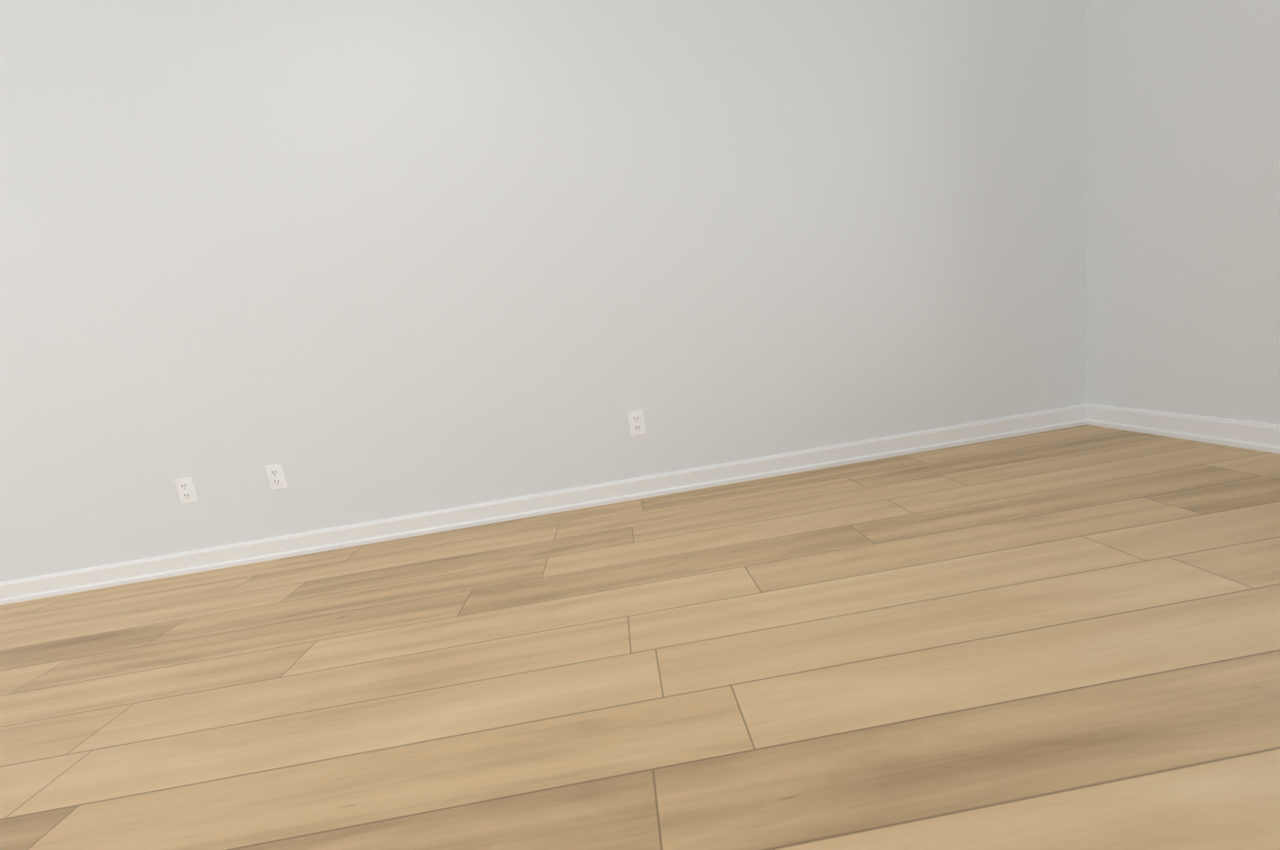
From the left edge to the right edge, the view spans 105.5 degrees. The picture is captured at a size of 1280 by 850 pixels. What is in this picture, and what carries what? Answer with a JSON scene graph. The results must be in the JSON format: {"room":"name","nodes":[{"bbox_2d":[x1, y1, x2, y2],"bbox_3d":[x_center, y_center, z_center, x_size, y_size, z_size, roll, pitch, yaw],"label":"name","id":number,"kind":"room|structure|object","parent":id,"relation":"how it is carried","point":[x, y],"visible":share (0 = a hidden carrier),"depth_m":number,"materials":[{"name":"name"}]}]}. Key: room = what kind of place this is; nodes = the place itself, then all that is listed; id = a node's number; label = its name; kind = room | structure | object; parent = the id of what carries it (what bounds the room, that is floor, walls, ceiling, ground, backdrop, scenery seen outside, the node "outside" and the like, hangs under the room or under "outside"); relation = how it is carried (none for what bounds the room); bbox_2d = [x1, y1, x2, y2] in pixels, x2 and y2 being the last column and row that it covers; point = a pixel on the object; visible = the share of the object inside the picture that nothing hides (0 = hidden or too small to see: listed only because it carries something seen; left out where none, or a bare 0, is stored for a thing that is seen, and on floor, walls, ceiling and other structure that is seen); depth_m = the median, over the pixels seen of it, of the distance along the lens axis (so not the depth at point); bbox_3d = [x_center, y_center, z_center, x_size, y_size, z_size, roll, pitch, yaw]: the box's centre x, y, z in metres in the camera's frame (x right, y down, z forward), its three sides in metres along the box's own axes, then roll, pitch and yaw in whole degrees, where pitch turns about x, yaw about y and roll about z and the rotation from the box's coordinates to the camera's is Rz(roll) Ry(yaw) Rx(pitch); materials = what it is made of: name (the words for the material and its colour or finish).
{"room":"empty room","nodes":[
{"label":"empty room","id":0,"kind":"room"},
{"bbox_2d":[0,0,1086,582],"bbox_3d":[-4.673,-0.281,2.010,13.880,2.730,0.140,-9,9,-2],"label":"wall","id":1,"kind":"structure","parent":0,"point":[347,262],"depth_m":2.15,"materials":[{"name":"paint"}]},
{"bbox_2d":[174,477,198,503],"bbox_3d":[-2.050,0.297,2.197,0.072,0.116,0.009,-9,9,-2],"label":"electrical outlet","id":2,"kind":"object","parent":1,"relation":"attached to","point":[186,490],"visible":1,"depth_m":2.19,"materials":[{"name":"white plastic"}]},
{"bbox_2d":[264,463,287,490],"bbox_3d":[-1.657,0.237,2.214,0.072,0.116,0.009,-9,9,-2],"label":"electrical outlet","id":3,"kind":"object","parent":1,"relation":"attached to","point":[275,473],"visible":1,"depth_m":2.21,"materials":[{"name":"white plastic"}]},
{"bbox_2d":[0,404,1087,605],"bbox_3d":[-2.280,0.666,2.230,9.159,0.098,0.024,-9,9,-2],"label":"baseboard","id":4,"kind":"structure","parent":1,"relation":"attached to","point":[331,539],"depth_m":2.30,"materials":[{"name":"white wood"}]},
{"bbox_2d":[627,409,646,436],"bbox_3d":[-0.014,-0.009,2.286,0.072,0.116,0.009,-9,9,-2],"label":"electrical outlet","id":5,"kind":"object","parent":1,"relation":"attached to","point":[637,424],"visible":1,"depth_m":2.28,"materials":[{"name":"white plastic"}]},
{"bbox_2d":[0,424,1279,849],"bbox_3d":[-4.242,1.608,-1.040,13.880,0.120,6.780,-9,9,-2],"label":"floor","id":6,"kind":"structure","parent":0,"point":[1066,639],"depth_m":1.07,"materials":[{"name":"brown wood"}]},
{"bbox_2d":[1085,0,1279,425],"bbox_3d":[2.328,-0.856,-1.047,0.140,2.730,6.640,-9,9,-2],"label":"wall","id":7,"kind":"structure","parent":0,"point":[1182,140],"depth_m":1.91,"materials":[{"name":"paint"}]},
{"bbox_2d":[1086,404,1279,453],"bbox_3d":[2.439,0.431,-0.773,0.024,0.098,6.500,-9,9,-2],"label":"baseboard","id":8,"kind":"structure","parent":7,"relation":"attached to","point":[1252,435],"depth_m":1.98,"materials":[{"name":"white wood"}]}
]}

